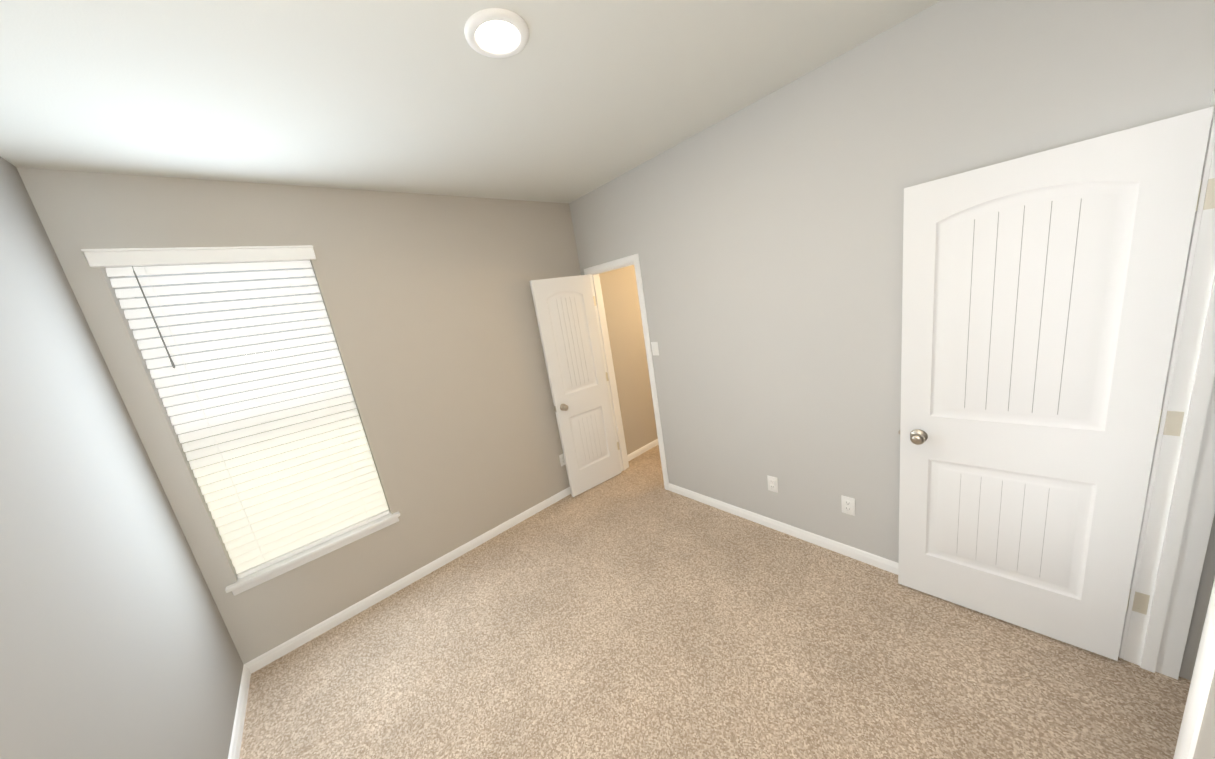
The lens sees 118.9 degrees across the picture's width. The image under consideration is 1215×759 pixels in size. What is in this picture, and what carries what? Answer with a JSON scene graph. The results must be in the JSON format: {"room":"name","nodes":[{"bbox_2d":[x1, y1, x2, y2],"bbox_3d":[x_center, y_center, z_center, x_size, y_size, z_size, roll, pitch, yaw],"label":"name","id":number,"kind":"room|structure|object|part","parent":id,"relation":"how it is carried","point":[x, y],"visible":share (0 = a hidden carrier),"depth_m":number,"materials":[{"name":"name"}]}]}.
{"room":"empty bedroom","nodes":[
{"label":"empty bedroom","id":0,"kind":"room"},
{"bbox_2d":[0,157,243,758],"bbox_3d":[-0.929,0.540,0.141,0.120,2.700,4.300,-19,15,-39],"label":"wall","id":1,"kind":"structure","parent":0,"point":[116,641],"depth_m":1.25,"materials":[{"name":"grey paint"}]},
{"bbox_2d":[228,662,255,758],"bbox_3d":[-1.042,1.762,0.877,0.014,0.070,3.180,-19,15,-39],"label":"baseboard","id":2,"kind":"structure","parent":1,"relation":"attached to","point":[237,733],"depth_m":1.81,"materials":[{"name":"white wood"}]},
{"bbox_2d":[16,167,657,663],"bbox_3d":[-0.596,-0.198,3.329,4.965,2.700,0.150,-19,15,-39],"label":"wall","id":3,"kind":"structure","parent":0,"point":[428,301],"depth_m":2.49,"materials":[{"name":"paint"}]},
{"bbox_2d":[111,262,388,508],"bbox_3d":[-2.023,0.175,2.178,0.784,1.780,0.053,-19,15,-39],"label":"window","id":4,"kind":"structure","parent":3,"relation":"in","point":[226,338],"depth_m":2.02,"materials":[{"name":"white glass"}]},
{"bbox_2d":[81,245,389,578],"bbox_3d":[-1.958,0.170,2.099,0.838,1.797,0.093,-19,15,-39],"label":"window blinds","id":5,"kind":"object","parent":4,"relation":"attached to","point":[280,484],"visible":0.92,"depth_m":2.06,"materials":[{"name":"white plastic"}]},
{"bbox_2d":[225,511,399,592],"bbox_3d":[-1.818,1.053,2.291,0.874,0.025,0.130,-19,15,-39],"label":"window sill","id":6,"kind":"structure","parent":3,"relation":"on","point":[261,573],"depth_m":2.21,"materials":[{"name":"white wood"}]},
{"bbox_2d":[232,517,398,595],"bbox_3d":[-1.793,1.088,2.276,0.844,0.045,0.013,-19,15,-39],"label":"apron","id":7,"kind":"object","parent":3,"relation":"attached to","point":[304,561],"visible":0.56,"depth_m":2.23,"materials":[{"name":"white wood"}]},
{"bbox_2d":[248,487,570,670],"bbox_3d":[-0.994,1.304,2.975,2.875,0.070,0.030,-19,15,-39],"label":"baseboard","id":8,"kind":"structure","parent":3,"relation":"attached to","point":[279,651],"depth_m":2.53,"materials":[{"name":"white wood"}]},
{"bbox_2d":[559,454,564,465],"bbox_3d":[-0.426,0.770,3.443,0.070,0.115,0.009,-19,15,-39],"label":"electrical outlet","id":9,"kind":"object","parent":3,"relation":"attached to","point":[562,459],"visible":0.77,"depth_m":3.43,"materials":[{"name":"white plastic"}]},
{"bbox_2d":[627,439,658,460],"bbox_3d":[0.778,0.697,4.471,1.680,0.070,0.030,-19,15,-39],"label":"baseboard","id":10,"kind":"structure","parent":3,"relation":"attached to","point":[642,450],"depth_m":4.12,"materials":[{"name":"white wood"}]},
{"bbox_2d":[0,0,940,202],"bbox_3d":[0.595,-1.429,1.419,4.965,0.100,4.450,-19,15,-39],"label":"ceiling","id":11,"kind":"structure","parent":0,"point":[572,101],"depth_m":1.42,"materials":[{"name":"white paint"}]},
{"bbox_2d":[464,8,528,57],"bbox_3d":[-0.375,-1.173,1.225,0.216,0.014,0.216,-19,15,-39],"label":"recessed light","id":12,"kind":"object","parent":11,"relation":"in","point":[496,32],"visible":1,"depth_m":1.21,"materials":[{"name":"white"}]},
{"bbox_2d":[569,200,586,274],"bbox_3d":[-0.068,-0.343,3.610,0.120,2.700,0.102,-19,15,-39],"label":"wall","id":13,"kind":"structure","parent":0,"point":[577,233],"depth_m":3.35,"materials":[{"name":"grey paint"}]},
{"bbox_2d":[530,274,621,496],"bbox_3d":[-0.256,0.072,3.396,0.614,2.025,0.166,-17,14,-34],"label":"closet door","id":14,"kind":"structure","parent":13,"relation":"in","point":[565,311],"depth_m":3.36,"materials":[{"name":"painted wood"},{"name":"satin nickel"}]},
{"bbox_3d":[-0.387,0.255,3.255,0.066,0.066,0.066,-17,14,-34],"label":"knob","id":15,"kind":"part","parent":14,"relation":"part of","materials":[{"name":"silver metal"}]},
{"bbox_2d":[593,296,619,449],"bbox_3d":[-0.007,-0.029,3.593,0.032,1.589,0.002,-19,15,-39],"label":"closet jamb hinge leaves","id":16,"kind":"object","parent":13,"relation":"attached to","point":[594,298],"visible":0.64,"depth_m":3.59,"materials":[{"name":"silver metal"}]},
{"bbox_2d":[592,274,625,469],"bbox_3d":[0.027,-0.019,3.619,0.032,2.040,0.010,-19,15,-39],"label":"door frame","id":17,"kind":"structure","parent":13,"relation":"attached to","point":[608,367],"depth_m":3.60,"materials":[{"name":"white wood"}]},
{"bbox_2d":[239,445,1190,758],"bbox_3d":[1.030,1.275,1.999,4.965,0.100,4.450,-19,15,-39],"label":"floor","id":18,"kind":"structure","parent":0,"point":[635,609],"depth_m":1.76,"materials":[{"name":"carpet"}]},
{"bbox_2d":[576,0,1214,680],"bbox_3d":[1.340,-0.223,1.990,0.120,2.700,4.198,-19,15,-39],"label":"wall","id":19,"kind":"structure","parent":0,"point":[768,238],"depth_m":1.94,"materials":[{"name":"grey paint"}]},
{"bbox_2d":[590,262,633,471],"bbox_3d":[0.224,-0.013,3.398,0.122,2.058,0.636,-19,15,-39],"label":"door frame","id":20,"kind":"structure","parent":19,"relation":"attached to","point":[611,365],"depth_m":3.61,"materials":[{"name":"white wood"}]},
{"bbox_2d":[593,263,633,274],"bbox_3d":[0.063,-0.983,3.186,0.032,0.010,0.580,-19,15,-39],"label":"door frame","id":21,"kind":"object","parent":19,"relation":"attached to","point":[614,269],"visible":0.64,"depth_m":3.17,"materials":[{"name":"white wood"}]},
{"bbox_2d":[584,254,668,489],"bbox_3d":[0.170,-0.014,3.351,0.017,2.098,0.715,-19,15,-39],"label":"trim","id":22,"kind":"structure","parent":19,"relation":"attached to","point":[634,258],"depth_m":3.08,"materials":[{"name":"white wood"}]},
{"bbox_2d":[651,342,658,354],"bbox_3d":[0.396,-0.256,2.991,0.010,0.115,0.070,-19,15,-39],"label":"light switch","id":23,"kind":"object","parent":19,"relation":"attached to","point":[655,349],"visible":1,"depth_m":2.98,"materials":[{"name":"white plastic"}]},
{"bbox_2d":[767,475,777,492],"bbox_3d":[1.150,0.729,2.498,0.009,0.115,0.070,-19,15,-39],"label":"electrical outlet","id":24,"kind":"object","parent":19,"relation":"attached to","point":[773,484],"visible":1,"depth_m":2.49,"materials":[{"name":"white plastic"}]},
{"bbox_2d":[668,483,897,574],"bbox_3d":[1.350,1.052,2.388,0.014,0.070,2.402,-19,15,-39],"label":"baseboard","id":25,"kind":"structure","parent":19,"relation":"attached to","point":[858,554],"depth_m":2.45,"materials":[{"name":"white wood"}]},
{"bbox_2d":[841,495,854,515],"bbox_3d":[1.448,0.759,2.158,0.009,0.115,0.070,-19,15,-39],"label":"electrical outlet","id":26,"kind":"object","parent":19,"relation":"attached to","point":[848,505],"visible":1,"depth_m":2.15,"materials":[{"name":"white plastic"}]},
{"bbox_2d":[1193,670,1214,758],"bbox_3d":[0.625,0.313,0.029,2.154,2.700,0.120,-19,15,-39],"label":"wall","id":27,"kind":"structure","parent":0,"point":[1205,747],"depth_m":0.87,"materials":[{"name":"grey paint"}]},
{"bbox_3d":[1.975,-0.149,1.168,0.005,2.700,0.120,-19,15,-39],"label":"wall","id":28,"kind":"structure","parent":0,"visible":0},
{"bbox_2d":[1123,142,1214,679],"bbox_3d":[2.014,0.174,1.226,0.028,2.040,0.122,-19,15,-39],"label":"door frame","id":29,"kind":"structure","parent":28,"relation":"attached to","point":[1195,538],"depth_m":1.27,"materials":[{"name":"white wood"}]},
{"bbox_2d":[898,106,1213,660],"bbox_3d":[1.697,0.160,1.520,0.150,2.025,0.724,-20,16,-41],"label":"entry door","id":30,"kind":"structure","parent":29,"relation":"attached to","point":[1041,294],"depth_m":1.44,"materials":[{"name":"white wood"}]},
{"bbox_3d":[1.491,0.281,1.722,0.066,0.066,0.066,-20,16,-41],"label":"knob","id":31,"kind":"part","parent":30,"relation":"part of","materials":[{"name":"silver metal"}]},
{"bbox_3d":[1.977,0.154,1.252,0.003,1.589,0.032,-19,15,-39],"label":"entry jamb hinge leaves","id":32,"kind":"part","parent":29,"relation":"part of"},
{"bbox_3d":[2.003,0.176,1.225,0.010,2.040,0.032,-19,15,-39],"label":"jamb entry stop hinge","id":33,"kind":"part","parent":29,"relation":"part of","materials":[{"name":"white wood"}]},
{"label":"outside","id":34,"kind":"structure","parent":0,"visible":0},
{"bbox_2d":[128,268,334,437],"bbox_3d":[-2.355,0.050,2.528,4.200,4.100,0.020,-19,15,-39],"label":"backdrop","id":35,"kind":"structure","parent":34,"point":[231,319],"depth_m":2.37,"materials":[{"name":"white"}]},
{"bbox_3d":[1.537,-1.047,0.720,0.746,0.642,0.120,-19,15,-39],"label":"wall","id":36,"kind":"structure","parent":0,"visible":0},
{"bbox_2d":[1118,90,1214,758],"bbox_3d":[1.699,0.234,1.048,0.825,2.098,0.017,-19,15,-39],"label":"door frame","id":37,"kind":"structure","parent":36,"relation":"attached to","point":[1199,690],"depth_m":1.08,"materials":[{"name":"white wood"}]}
]}

